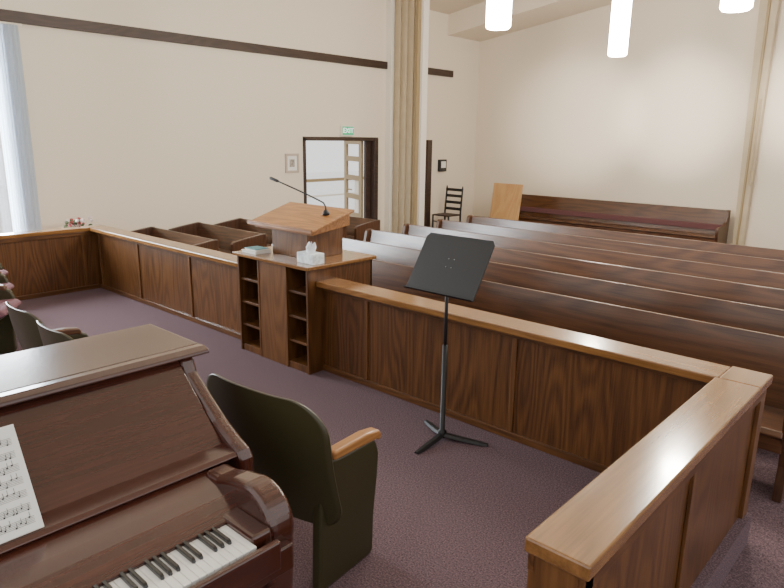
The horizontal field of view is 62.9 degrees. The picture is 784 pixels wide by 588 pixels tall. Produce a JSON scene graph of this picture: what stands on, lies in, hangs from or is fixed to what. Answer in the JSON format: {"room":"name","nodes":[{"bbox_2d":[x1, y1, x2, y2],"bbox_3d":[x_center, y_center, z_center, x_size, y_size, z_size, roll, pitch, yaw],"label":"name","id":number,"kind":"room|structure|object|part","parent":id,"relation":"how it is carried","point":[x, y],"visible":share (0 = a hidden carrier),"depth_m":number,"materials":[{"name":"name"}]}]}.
{"room":"house of worship","nodes":[
{"label":"house of worship","id":0,"kind":"room"},
{"bbox_2d":[0,0,479,230],"bbox_3d":[-3.686,-2.610,9.097,0.200,4.770,17.000,13,18,41],"label":"wall","id":1,"kind":"structure","parent":0,"point":[128,133],"depth_m":9.86,"materials":[{"name":"beige paint"}]},
{"bbox_2d":[0,21,41,231],"bbox_3d":[-5.197,-1.608,7.341,0.073,3.042,2.100,13,18,41],"label":"curtain","id":2,"kind":"object","parent":1,"relation":"hanging from","point":[14,117],"visible":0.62,"depth_m":7.89,"materials":[{"name":"white fabric"}]},
{"bbox_3d":[-5.177,-3.073,6.981,0.024,0.023,2.100,13,18,41],"label":"rod","id":3,"kind":"part","parent":2,"relation":"part of","materials":[{"name":"beige paint"}]},
{"bbox_2d":[0,9,453,76],"bbox_3d":[-2.812,-3.777,9.591,0.050,0.135,12.280,13,18,41],"label":"trim","id":4,"kind":"structure","parent":1,"relation":"attached to","point":[12,16],"depth_m":9.27,"materials":[{"name":"brown wood"}]},
{"bbox_2d":[285,153,298,172],"bbox_3d":[-1.747,-2.288,11.206,0.025,0.330,0.300,13,18,41],"label":"framed notice","id":5,"kind":"object","parent":1,"relation":"attached to","point":[291,160],"visible":1,"depth_m":11.20,"materials":[{"name":"beige paper"}]},
{"bbox_2d":[290,159,294,166],"bbox_3d":[-1.746,-2.288,11.205,0.003,0.130,0.110,13,18,41],"label":"print","id":6,"kind":"object","parent":5,"relation":"attached to","point":[292,161],"depth_m":11.21},
{"bbox_2d":[303,137,377,219],"bbox_3d":[-1.008,-1.953,12.273,0.240,2.050,1.900,13,18,41],"label":"trim","id":7,"kind":"structure","parent":1,"relation":"attached to","point":[374,140],"depth_m":12.65,"materials":[{"name":"brown wood"}]},
{"bbox_2d":[340,125,353,135],"bbox_3d":[-0.840,-3.057,11.997,0.071,0.190,0.320,13,18,41],"label":"exit sign","id":8,"kind":"object","parent":1,"relation":"attached to","point":[345,130],"visible":1,"depth_m":11.95,"materials":[{"name":"green plastic"}]},
{"bbox_2d":[344,141,362,217],"bbox_3d":[-0.773,-2.176,13.257,0.100,2.000,0.860,-6,16,-27],"label":"door","id":9,"kind":"structure","parent":1,"relation":"in","point":[347,158],"depth_m":13.11,"materials":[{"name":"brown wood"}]},
{"bbox_2d":[364,141,370,218],"bbox_3d":[-0.501,-2.061,12.864,0.060,1.970,0.130,13,18,41],"label":"door","id":10,"kind":"structure","parent":1,"relation":"in","point":[367,144],"depth_m":12.77,"materials":[{"name":"brown wood"}]},
{"bbox_2d":[424,140,431,226],"bbox_3d":[0.788,-2.341,14.037,0.060,2.010,0.150,13,18,41],"label":"trim","id":11,"kind":"structure","parent":1,"relation":"attached to","point":[428,167],"depth_m":13.98,"materials":[{"name":"brown wood"}]},
{"bbox_2d":[438,159,446,171],"bbox_3d":[1.120,-2.861,14.266,0.075,0.260,0.240,13,18,41],"label":"wall box","id":12,"kind":"object","parent":1,"relation":"attached to","point":[442,163],"visible":1,"depth_m":14.22,"materials":[{"name":"black plastic"}]},
{"bbox_3d":[1.146,-2.875,14.238,0.005,0.140,0.160,13,18,41],"label":"plate","id":13,"kind":"part","parent":12,"relation":"part of","materials":[{"name":"white plastic"}]},
{"bbox_2d":[0,287,751,587],"bbox_3d":[-3.427,1.224,3.147,7.550,0.170,7.500,13,18,41],"label":"carpet floor","id":14,"kind":"structure","parent":0,"point":[453,513],"depth_m":3.67,"materials":[{"name":"purple carpet"}]},
{"bbox_2d":[0,263,8,274],"bbox_3d":[-4.260,-0.145,6.469,0.587,0.881,0.561,-2,14,-12],"label":"chair","id":15,"kind":"object","parent":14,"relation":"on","point":[2,270],"visible":0.37,"depth_m":6.67,"materials":[{"name":"fabric"}]},
{"bbox_3d":[-4.193,-0.157,6.481,0.451,0.097,0.420,-2,14,-12],"label":"seat","id":16,"kind":"part","parent":15,"relation":"part of","materials":[{"name":"fabric"}]},
{"bbox_2d":[0,271,13,289],"bbox_3d":[-3.857,0.003,5.890,0.587,0.881,0.561,-2,14,-12],"label":"chair","id":17,"kind":"object","parent":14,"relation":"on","point":[3,279],"visible":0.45,"depth_m":6.11,"materials":[{"name":"fabric"}]},
{"bbox_3d":[-3.791,-0.009,5.902,0.451,0.097,0.420,-2,14,-12],"label":"seat","id":18,"kind":"part","parent":17,"relation":"part of","materials":[{"name":"fabric"}]},
{"bbox_2d":[0,284,20,353],"bbox_3d":[-3.454,0.151,5.311,0.587,0.881,0.561,-2,14,-12],"label":"chair","id":19,"kind":"object","parent":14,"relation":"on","point":[8,343],"visible":0.94,"depth_m":5.58,"materials":[{"name":"green fabric"}]},
{"bbox_3d":[-3.456,-0.054,5.508,0.253,0.066,0.060,-2,14,-12],"label":"armrest","id":20,"kind":"part","parent":19,"relation":"part of","materials":[{"name":"brown wood"}]},
{"bbox_3d":[-3.388,0.139,5.324,0.451,0.097,0.420,-2,14,-12],"label":"seat","id":21,"kind":"part","parent":19,"relation":"part of","materials":[{"name":"fabric"}]},
{"bbox_2d":[5,302,87,349],"bbox_3d":[-2.098,0.463,4.115,0.577,0.881,0.548,13,18,41],"label":"chair","id":22,"kind":"object","parent":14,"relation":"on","point":[24,323],"visible":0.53,"depth_m":3.81,"materials":[{"name":"green fabric"}]},
{"bbox_3d":[-2.215,0.264,4.284,0.060,0.066,0.253,13,18,41],"label":"armrest","id":23,"kind":"part","parent":22,"relation":"part of","materials":[{"name":"brown wood"}]},
{"bbox_2d":[0,225,103,300],"bbox_3d":[-5.316,-0.073,6.350,0.180,0.770,5.000,13,18,41],"label":"partition wall","id":24,"kind":"structure","parent":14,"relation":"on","point":[47,262],"depth_m":7.61,"materials":[{"name":"brown wood"}]},
{"bbox_3d":[-5.317,0.302,6.335,0.025,0.050,4.850,13,18,41],"label":"skirting","id":25,"kind":"part","parent":24,"relation":"part of","materials":[{"name":"brown wood"}]},
{"bbox_2d":[36,320,73,345],"bbox_3d":[-1.697,0.562,3.735,0.577,0.881,0.548,13,18,41],"label":"chair","id":26,"kind":"object","parent":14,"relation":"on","point":[48,336],"visible":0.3,"depth_m":3.41,"materials":[{"name":"fabric"}]},
{"bbox_2d":[0,324,293,587],"bbox_3d":[-1.196,0.909,1.891,1.218,1.100,1.745,13,18,41],"label":"upright piano","id":27,"kind":"object","parent":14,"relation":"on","point":[139,478],"visible":1,"depth_m":2.02,"materials":[{"name":"brown wood"}]},
{"bbox_2d":[0,424,43,543],"bbox_3d":[-1.183,0.553,1.674,0.161,0.267,0.430,13,18,41],"label":"sheet music","id":28,"kind":"object","parent":27,"relation":"on","point":[20,515],"visible":1,"depth_m":1.79,"materials":[{"name":"white paper"}]},
{"bbox_3d":[-1.490,0.318,2.029,0.400,0.025,1.745,13,18,41],"label":"lid","id":29,"kind":"part","parent":27,"relation":"part of","materials":[{"name":"brown wood"}]},
{"bbox_3d":[-1.254,0.535,1.848,0.360,0.305,1.530,13,18,41],"label":"music panel","id":30,"kind":"part","parent":27,"relation":"part of","materials":[{"name":"brown wood"}]},
{"bbox_3d":[-0.470,0.781,2.109,0.380,0.425,0.100,13,18,41],"label":"arm","id":31,"kind":"part","parent":27,"relation":"part of","materials":[{"name":"brown wood"}]},
{"bbox_2d":[90,226,240,339],"bbox_3d":[-2.440,-0.182,6.957,3.239,0.770,0.215,13,18,41],"label":"partition wall","id":32,"kind":"structure","parent":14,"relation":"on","point":[199,285],"depth_m":6.81,"materials":[{"name":"brown wood"}]},
{"bbox_3d":[-3.206,-0.347,7.687,0.978,0.720,0.120,13,18,41],"label":"panel","id":33,"kind":"part","parent":32,"relation":"part of","materials":[{"name":"brown wood"}]},
{"bbox_3d":[-2.437,-0.170,7.009,1.098,0.720,0.120,13,18,41],"label":"panel","id":34,"kind":"part","parent":32,"relation":"part of","materials":[{"name":"brown wood"}]},
{"bbox_3d":[-2.467,0.172,7.019,3.239,0.050,0.020,13,18,41],"label":"skirting","id":35,"kind":"part","parent":32,"relation":"part of","materials":[{"name":"brown wood"}]},
{"bbox_3d":[-1.669,0.008,6.331,0.978,0.720,0.120,13,18,41],"label":"panel","id":36,"kind":"part","parent":32,"relation":"part of","materials":[{"name":"brown wood"}]},
{"bbox_2d":[206,373,380,587],"bbox_3d":[-0.448,0.772,2.919,0.758,0.896,0.531,11,17,35],"label":"chair","id":37,"kind":"object","parent":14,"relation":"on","point":[332,488],"visible":0.76,"depth_m":2.69,"materials":[{"name":"green fabric"}]},
{"bbox_3d":[-0.165,0.655,2.806,0.060,0.066,0.323,11,17,35],"label":"armrest","id":38,"kind":"part","parent":37,"relation":"part of","materials":[{"name":"brown wood"}]},
{"bbox_2d":[232,202,376,374],"bbox_3d":[-0.773,-0.114,5.651,1.010,1.304,0.790,13,18,41],"label":"lectern","id":39,"kind":"object","parent":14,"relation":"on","point":[281,305],"visible":0.84,"depth_m":5.40,"materials":[{"name":"brown wood"}]},
{"bbox_2d":[241,274,257,282],"bbox_3d":[-1.009,-0.176,5.856,0.268,0.020,0.688,13,18,41],"label":"shelf","id":40,"kind":"object","parent":39,"relation":"attached to","point":[244,277],"depth_m":5.68,"materials":[{"name":"brown wood"}]},
{"bbox_2d":[242,297,258,306],"bbox_3d":[-1.012,0.028,5.906,0.268,0.020,0.688,13,18,41],"label":"shelf","id":41,"kind":"object","parent":39,"relation":"attached to","point":[245,300],"depth_m":5.73,"materials":[{"name":"brown wood"}]},
{"bbox_2d":[243,319,258,329],"bbox_3d":[-1.014,0.232,5.957,0.268,0.020,0.688,13,18,41],"label":"shelf","id":42,"kind":"object","parent":39,"relation":"attached to","point":[254,323],"depth_m":5.79,"materials":[{"name":"brown wood"}]},
{"bbox_2d":[241,249,270,254],"bbox_3d":[-1.189,-0.377,5.611,0.207,0.024,0.170,13,18,41],"label":"booklet","id":43,"kind":"object","parent":39,"relation":"on","point":[243,250],"visible":0.73,"depth_m":5.55,"materials":[{"name":"white paper"}]},
{"bbox_2d":[244,246,267,250],"bbox_3d":[-1.186,-0.398,5.609,0.167,0.016,0.138,13,18,41],"label":"booklet","id":44,"kind":"object","parent":43,"relation":"on","point":[252,248],"visible":1,"depth_m":5.57,"materials":[{"name":"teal paper"}]},
{"bbox_3d":[-1.002,0.160,5.446,0.348,0.865,0.026,13,18,41],"label":"panel","id":45,"kind":"part","parent":39,"relation":"part of","materials":[{"name":"brown wood"}]},
{"bbox_2d":[288,286,305,295],"bbox_3d":[-0.529,-0.065,5.433,0.246,0.020,0.688,13,18,41],"label":"shelf","id":46,"kind":"object","parent":39,"relation":"attached to","point":[301,290],"depth_m":5.26,"materials":[{"name":"brown wood"}]},
{"bbox_2d":[289,310,306,321],"bbox_3d":[-0.532,0.139,5.483,0.246,0.020,0.688,13,18,41],"label":"shelf","id":47,"kind":"object","parent":39,"relation":"attached to","point":[299,314],"depth_m":5.31,"materials":[{"name":"brown wood"}]},
{"bbox_2d":[290,334,306,345],"bbox_3d":[-0.535,0.343,5.533,0.246,0.020,0.688,13,18,41],"label":"shelf","id":48,"kind":"object","parent":39,"relation":"attached to","point":[298,338],"depth_m":5.36,"materials":[{"name":"brown wood"}]},
{"bbox_2d":[269,177,329,214],"bbox_3d":[-0.804,-0.842,5.480,0.658,0.288,0.063,9,16,30],"label":"gooseneck microphone","id":49,"kind":"object","parent":39,"relation":"on","point":[325,212],"visible":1,"depth_m":5.43,"materials":[{"name":"black metal"}]},
{"bbox_2d":[232,246,376,270],"bbox_3d":[-0.769,-0.340,5.595,1.010,0.030,0.790,13,18,41],"label":"countertop","id":50,"kind":"structure","parent":39,"relation":"on","point":[348,257],"depth_m":5.37,"materials":[{"name":"brown wood"}]},
{"bbox_2d":[297,242,323,264],"bbox_3d":[-0.657,-0.338,5.164,0.200,0.175,0.120,13,18,41],"label":"tissue box","id":51,"kind":"object","parent":39,"relation":"on","point":[309,256],"visible":1,"depth_m":5.13,"materials":[{"name":"white paper"}]},
{"bbox_2d":[402,232,494,454],"bbox_3d":[0.301,0.316,3.941,0.522,1.314,0.411,13,18,41],"label":"music stand","id":52,"kind":"object","parent":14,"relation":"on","point":[451,266],"visible":1,"depth_m":3.90,"materials":[{"name":"black metal"}]},
{"bbox_3d":[0.235,0.939,4.050,0.055,0.049,0.271,13,18,41],"label":"tripod leg","id":53,"kind":"part","parent":52,"relation":"part of","materials":[{"name":"black metal"}]},
{"bbox_3d":[0.278,0.885,4.272,0.053,0.049,0.270,-4,15,-19],"label":"tripod leg","id":54,"kind":"part","parent":52,"relation":"part of","materials":[{"name":"black metal"}]},
{"bbox_3d":[0.349,-0.174,3.869,0.510,0.328,0.215,13,18,41],"label":"desk plate","id":55,"kind":"part","parent":52,"relation":"part of","materials":[{"name":"black metal"}]},
{"bbox_3d":[0.467,0.929,4.106,0.300,0.049,0.053,5,14,17],"label":"tripod leg","id":56,"kind":"part","parent":52,"relation":"part of","materials":[{"name":"black metal"}]},
{"bbox_2d":[316,278,730,472],"bbox_3d":[0.567,0.511,4.302,2.999,0.770,0.215,13,18,41],"label":"partition wall","id":57,"kind":"structure","parent":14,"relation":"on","point":[585,400],"depth_m":4.08,"materials":[{"name":"brown wood"}]},
{"bbox_3d":[-0.335,0.315,5.154,0.487,0.720,0.120,13,18,41],"label":"panel","id":58,"kind":"part","parent":57,"relation":"part of","materials":[{"name":"brown wood"}]},
{"bbox_3d":[0.329,0.468,4.567,1.308,0.720,0.120,13,18,41],"label":"panel","id":59,"kind":"part","parent":57,"relation":"part of","materials":[{"name":"brown wood"}]},
{"bbox_3d":[0.540,0.866,4.365,2.999,0.050,0.020,13,18,41],"label":"skirting","id":60,"kind":"part","parent":57,"relation":"part of","materials":[{"name":"brown wood"}]},
{"bbox_3d":[1.247,0.680,3.757,1.173,0.720,0.120,13,18,41],"label":"panel","id":61,"kind":"part","parent":57,"relation":"part of","materials":[{"name":"brown wood"}]},
{"bbox_2d":[524,366,772,587],"bbox_3d":[1.141,0.930,2.629,0.205,0.770,2.030,13,18,41],"label":"partition wall","id":62,"kind":"structure","parent":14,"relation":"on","point":[656,516],"depth_m":2.38,"materials":[{"name":"brown wood"}]},
{"bbox_3d":[0.484,1.117,1.937,0.180,0.720,0.055,13,18,41],"label":"post","id":63,"kind":"part","parent":62,"relation":"part of","materials":[{"name":"brown wood"}]},
{"bbox_3d":[1.143,0.953,2.640,0.140,0.720,1.960,13,18,41],"label":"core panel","id":64,"kind":"part","parent":62,"relation":"part of","materials":[{"name":"brown wood"}]},
{"bbox_2d":[429,0,486,14],"bbox_3d":[1.345,-4.827,4.634,12.700,2.200,13.100,13,18,41],"label":"ceiling","id":65,"kind":"structure","parent":0,"point":[448,7],"depth_m":13.00,"materials":[{"name":"beige paint"}]},
{"bbox_2d":[486,0,511,30],"bbox_3d":[1.036,-3.718,5.877,0.240,2.404,0.240,13,18,41],"label":"pendant lamp","id":66,"kind":"object","parent":65,"relation":"hanging from","point":[498,12],"visible":1,"depth_m":6.04,"materials":[{"name":"white"}]},
{"bbox_2d":[608,0,631,56],"bbox_3d":[2.931,-4.226,8.014,0.240,2.361,0.240,13,18,41],"label":"pendant lamp","id":67,"kind":"object","parent":65,"relation":"hanging from","point":[621,9],"visible":1,"depth_m":8.13,"materials":[{"name":"white"}]},
{"bbox_2d":[720,0,753,12],"bbox_3d":[2.804,-3.620,4.869,0.240,2.721,0.240,13,18,41],"label":"pendant lamp","id":68,"kind":"object","parent":65,"relation":"hanging from","point":[727,6],"visible":1,"depth_m":5.12,"materials":[{"name":"white"}]},
{"bbox_2d":[448,0,611,41],"bbox_3d":[6.235,-5.824,9.759,12.500,2.580,1.200,13,18,41],"label":"ceiling","id":69,"kind":"structure","parent":0,"point":[469,23],"depth_m":13.07,"materials":[{"name":"beige paint"}]},
{"bbox_2d":[473,0,783,249],"bbox_3d":[6.678,-3.907,10.763,12.500,6.770,0.200,13,18,41],"label":"wall","id":70,"kind":"structure","parent":0,"point":[663,122],"depth_m":12.47,"materials":[{"name":"beige paint"}]},
{"bbox_2d":[720,448,783,587],"bbox_3d":[1.268,0.904,5.277,13.700,0.100,17.000,13,18,41],"label":"floor","id":71,"kind":"structure","parent":0,"point":[760,564],"depth_m":3.44,"materials":[{"name":"purple carpet"}]},
{"bbox_2d":[131,227,218,250],"bbox_3d":[-3.058,-0.447,8.764,1.700,0.745,0.658,13,18,41],"label":"pew","id":72,"kind":"object","parent":71,"relation":"on","point":[207,243],"visible":0.25,"depth_m":8.82,"materials":[{"name":"brown wood"}]},
{"bbox_3d":[-3.682,-0.584,9.287,0.050,0.745,0.560,13,18,41],"label":"panel","id":73,"kind":"part","parent":72,"relation":"part of","materials":[{"name":"brown wood"}]},
{"bbox_3d":[-2.938,-0.653,8.845,1.620,0.370,0.130,13,18,41],"label":"backrest","id":74,"kind":"part","parent":72,"relation":"part of","materials":[{"name":"brown wood"}]},
{"bbox_3d":[-2.463,-0.303,8.211,0.050,0.745,0.560,13,18,41],"label":"panel","id":75,"kind":"part","parent":72,"relation":"part of","materials":[{"name":"brown wood"}]},
{"bbox_2d":[168,222,266,253],"bbox_3d":[-2.542,-0.575,9.314,1.700,0.745,0.658,13,18,41],"label":"pew","id":76,"kind":"object","parent":71,"relation":"on","point":[230,240],"visible":0.45,"depth_m":9.38,"materials":[{"name":"brown wood"}]},
{"bbox_3d":[-3.166,-0.712,9.837,0.050,0.745,0.560,13,18,41],"label":"panel","id":77,"kind":"part","parent":76,"relation":"part of","materials":[{"name":"brown wood"}]},
{"bbox_3d":[-2.612,-0.613,9.225,1.620,0.050,0.448,13,18,41],"label":"seat","id":78,"kind":"part","parent":76,"relation":"part of","materials":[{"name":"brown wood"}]},
{"bbox_3d":[-2.423,-0.781,9.396,1.620,0.370,0.130,13,18,41],"label":"backrest","id":79,"kind":"part","parent":76,"relation":"part of","materials":[{"name":"brown wood"}]},
{"bbox_3d":[-1.947,-0.431,8.761,0.050,0.745,0.560,13,18,41],"label":"panel","id":80,"kind":"part","parent":76,"relation":"part of","materials":[{"name":"brown wood"}]},
{"bbox_2d":[213,218,272,246],"bbox_3d":[-2.027,-0.703,9.865,1.700,0.745,0.658,13,18,41],"label":"pew","id":81,"kind":"object","parent":71,"relation":"on","point":[239,223],"visible":0.23,"depth_m":10.27,"materials":[{"name":"brown wood"}]},
{"bbox_3d":[-2.651,-0.840,10.388,0.050,0.745,0.560,13,18,41],"label":"panel","id":82,"kind":"part","parent":81,"relation":"part of","materials":[{"name":"brown wood"}]},
{"bbox_3d":[-1.907,-0.910,9.947,1.620,0.370,0.130,13,18,41],"label":"backrest","id":83,"kind":"part","parent":81,"relation":"part of","materials":[{"name":"brown wood"}]},
{"bbox_2d":[342,226,346,237],"bbox_3d":[-1.511,-0.832,10.415,1.700,0.745,0.658,13,18,41],"label":"pew","id":84,"kind":"object","parent":71,"relation":"on","point":[345,227],"visible":0.02,"depth_m":9.96,"materials":[{"name":"brown wood"}]},
{"bbox_2d":[347,216,379,240],"bbox_3d":[-0.996,-0.960,10.966,1.700,0.745,0.658,13,18,41],"label":"pew","id":85,"kind":"object","parent":71,"relation":"on","point":[357,227],"visible":0.23,"depth_m":10.48,"materials":[{"name":"brown wood"}]},
{"bbox_3d":[-0.876,-1.166,11.047,1.620,0.370,0.130,13,18,41],"label":"backrest","id":86,"kind":"part","parent":85,"relation":"part of","materials":[{"name":"brown wood"}]},
{"bbox_3d":[-0.401,-0.816,10.413,0.050,0.745,0.560,13,18,41],"label":"panel","id":87,"kind":"part","parent":85,"relation":"part of","materials":[{"name":"brown wood"}]},
{"bbox_2d":[384,0,429,233],"bbox_3d":[0.293,-3.391,12.582,0.870,4.730,0.320,13,18,41],"label":"column","id":88,"kind":"structure","parent":71,"relation":"on","point":[407,21],"depth_m":12.43,"materials":[{"name":"brown light wood"}]},
{"bbox_3d":[0.024,-3.424,12.827,0.140,4.670,0.320,13,18,41],"label":"jamb post","id":89,"kind":"part","parent":88,"relation":"part of","materials":[{"name":"beige paint"}]},
{"bbox_3d":[0.125,-3.432,12.740,0.079,4.730,0.185,13,18,41],"label":"fold panel","id":90,"kind":"part","parent":88,"relation":"part of","materials":[{"name":"beige paint"}]},
{"bbox_3d":[0.176,-3.415,12.672,0.079,4.730,0.220,13,18,41],"label":"fold panel","id":91,"kind":"part","parent":88,"relation":"part of","materials":[{"name":"beige paint"}]},
{"bbox_3d":[0.250,-3.403,12.630,0.079,4.730,0.185,13,18,41],"label":"fold panel","id":92,"kind":"part","parent":88,"relation":"part of","materials":[{"name":"beige paint"}]},
{"bbox_3d":[0.301,-3.386,12.562,0.079,4.730,0.220,13,18,41],"label":"fold panel","id":93,"kind":"part","parent":88,"relation":"part of","materials":[{"name":"beige paint"}]},
{"bbox_3d":[0.376,-3.374,12.519,0.079,4.730,0.185,13,18,41],"label":"fold panel","id":94,"kind":"part","parent":88,"relation":"part of","materials":[{"name":"beige paint"}]},
{"bbox_3d":[0.427,-3.357,12.451,0.079,4.730,0.220,13,18,41],"label":"fold panel","id":95,"kind":"part","parent":88,"relation":"part of","materials":[{"name":"beige paint"}]},
{"bbox_3d":[0.501,-3.345,12.408,0.079,4.730,0.185,13,18,41],"label":"fold panel","id":96,"kind":"part","parent":88,"relation":"part of","materials":[{"name":"beige paint"}]},
{"bbox_3d":[0.540,-3.328,12.337,0.045,4.730,0.280,13,18,41],"label":"lead post","id":97,"kind":"part","parent":88,"relation":"part of","materials":[{"name":"brown wood"}]},
{"bbox_3d":[0.593,-3.322,12.317,0.060,4.730,0.160,13,18,41],"label":"post","id":98,"kind":"part","parent":88,"relation":"part of","materials":[{"name":"beige paint"}]},
{"bbox_2d":[432,185,463,226],"bbox_3d":[1.199,-1.795,13.848,0.459,1.050,0.508,13,18,41],"label":"chair","id":99,"kind":"object","parent":71,"relation":"on","point":[444,214],"visible":0.73,"depth_m":13.87,"materials":[{"name":"black wood"}]},
{"bbox_3d":[1.185,-1.866,14.136,0.039,1.050,0.088,13,18,41],"label":"post","id":100,"kind":"part","parent":99,"relation":"part of","materials":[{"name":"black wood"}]},
{"bbox_3d":[1.178,-1.712,13.846,0.440,0.030,0.430,13,18,41],"label":"seat","id":101,"kind":"part","parent":99,"relation":"part of","materials":[{"name":"brown wood"}]},
{"bbox_3d":[1.496,-1.794,13.862,0.039,1.050,0.088,13,18,41],"label":"post","id":102,"kind":"part","parent":99,"relation":"part of","materials":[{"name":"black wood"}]},
{"bbox_2d":[490,183,522,220],"bbox_3d":[2.375,-1.749,13.537,0.700,1.140,0.229,13,18,41],"label":"wooden board","id":103,"kind":"object","parent":71,"relation":"on","point":[506,198],"visible":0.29,"depth_m":13.50,"materials":[{"name":"orange wood"}]},
{"bbox_2d":[271,243,783,502],"bbox_3d":[0.485,0.307,5.622,5.390,0.875,0.658,13,18,41],"label":"pew","id":104,"kind":"object","parent":71,"relation":"on","point":[705,341],"visible":0.15,"depth_m":4.59,"materials":[{"name":"brown wood"}]},
{"bbox_3d":[0.605,0.100,5.703,5.310,0.500,0.130,13,18,41],"label":"backrest","id":105,"kind":"part","parent":104,"relation":"part of","materials":[{"name":"brown wood"}]},
{"bbox_3d":[0.414,0.332,5.548,5.310,0.050,0.448,13,18,41],"label":"seat","id":106,"kind":"part","parent":104,"relation":"part of","materials":[{"name":"brown wood"}]},
{"bbox_3d":[2.442,0.765,3.864,0.050,0.875,0.605,13,18,41],"label":"panel","id":107,"kind":"part","parent":104,"relation":"part of","materials":[{"name":"brown wood"}]},
{"bbox_2d":[343,238,783,336],"bbox_3d":[1.001,0.178,6.172,5.390,0.875,0.658,13,18,41],"label":"pew","id":108,"kind":"object","parent":71,"relation":"on","point":[762,319],"visible":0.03,"depth_m":5.50,"materials":[{"name":"brown wood"}]},
{"bbox_2d":[363,228,783,309],"bbox_3d":[1.516,0.050,6.723,5.390,0.875,0.658,13,18,41],"label":"pew","id":109,"kind":"object","parent":71,"relation":"on","point":[770,297],"visible":0.12,"depth_m":6.23,"materials":[{"name":"brown wood"}]},
{"bbox_3d":[-0.472,-0.401,8.447,0.050,0.875,0.605,13,18,41],"label":"panel","id":110,"kind":"part","parent":109,"relation":"part of","materials":[{"name":"brown wood"}]},
{"bbox_2d":[402,223,783,288],"bbox_3d":[2.032,-0.078,7.273,5.390,0.875,0.658,13,18,41],"label":"pew","id":111,"kind":"object","parent":71,"relation":"on","point":[697,269],"visible":0.14,"depth_m":6.99,"materials":[{"name":"brown wood"}]},
{"bbox_3d":[0.043,-0.529,8.997,0.050,0.875,0.605,13,18,41],"label":"panel","id":112,"kind":"part","parent":111,"relation":"part of","materials":[{"name":"brown wood"}]},
{"bbox_2d":[436,219,783,272],"bbox_3d":[2.547,-0.206,7.824,5.390,0.875,0.658,13,18,41],"label":"pew","id":113,"kind":"object","parent":71,"relation":"on","point":[764,264],"visible":0.12,"depth_m":7.76,"materials":[{"name":"brown wood"}]},
{"bbox_3d":[0.559,-0.657,9.548,0.050,0.875,0.605,13,18,41],"label":"panel","id":114,"kind":"part","parent":113,"relation":"part of","materials":[{"name":"brown wood"}]},
{"bbox_2d":[518,194,730,243],"bbox_3d":[4.201,-1.412,12.825,4.500,0.875,0.608,13,18,41],"label":"pew","id":115,"kind":"object","parent":71,"relation":"on","point":[700,224],"visible":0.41,"depth_m":12.50,"materials":[{"name":"brown wood"}]},
{"bbox_3d":[4.147,-1.391,12.769,4.420,0.050,0.448,13,18,41],"label":"seat","id":116,"kind":"part","parent":115,"relation":"part of","materials":[{"name":"brown wood"}]},
{"bbox_3d":[5.845,-1.033,11.375,0.050,0.875,0.605,13,18,41],"label":"panel","id":117,"kind":"part","parent":115,"relation":"part of","materials":[{"name":"brown wood"}]},
{"bbox_2d":[466,215,783,259],"bbox_3d":[3.063,-0.334,8.374,5.390,0.875,0.658,13,18,41],"label":"pew","id":118,"kind":"object","parent":71,"relation":"on","point":[777,254],"visible":0.12,"depth_m":8.41,"materials":[{"name":"brown wood"}]},
{"bbox_3d":[1.074,-0.785,10.098,0.050,0.875,0.605,13,18,41],"label":"panel","id":119,"kind":"part","parent":118,"relation":"part of","materials":[{"name":"brown wood"}]},
{"bbox_2d":[732,0,780,245],"bbox_3d":[6.246,-3.450,10.974,0.342,5.770,0.232,13,18,41],"label":"wooden column","id":120,"kind":"structure","parent":71,"relation":"on","point":[768,16],"depth_m":10.98,"materials":[{"name":"brown wood"}]},
{"bbox_3d":[-4.085,-0.389,8.459,0.400,0.750,0.400,13,18,41],"label":"side table","id":121,"kind":"object","parent":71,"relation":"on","visible":0},
{"bbox_2d":[64,216,92,227],"bbox_3d":[-4.078,-0.876,8.325,0.359,0.260,0.306,-2,14,-10],"label":"flower arrangement","id":122,"kind":"object","parent":121,"relation":"on","point":[79,221],"visible":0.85,"depth_m":8.28,"materials":[{"name":"multicoloured plant"}]},
{"label":"outside","id":123,"kind":"structure","parent":0,"visible":0},
{"bbox_2d":[0,171,363,232],"bbox_3d":[-7.771,-2.834,20.513,20.800,0.150,40.000,13,18,41],"label":"ground","id":124,"kind":"structure","parent":123,"point":[327,187],"depth_m":24.25,"materials":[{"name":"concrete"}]},
{"bbox_2d":[307,175,363,212],"bbox_3d":[-1.441,-2.204,15.427,0.100,1.220,6.000,13,18,41],"label":"porch railing","id":125,"kind":"object","parent":124,"relation":"on","point":[341,178],"visible":0.07,"depth_m":15.42,"materials":[{"name":"white wood"}]},
{"bbox_3d":[-0.869,-2.346,16.039,0.100,1.220,0.100,13,18,41],"label":"post","id":126,"kind":"part","parent":125,"relation":"part of","materials":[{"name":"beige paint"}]}
]}

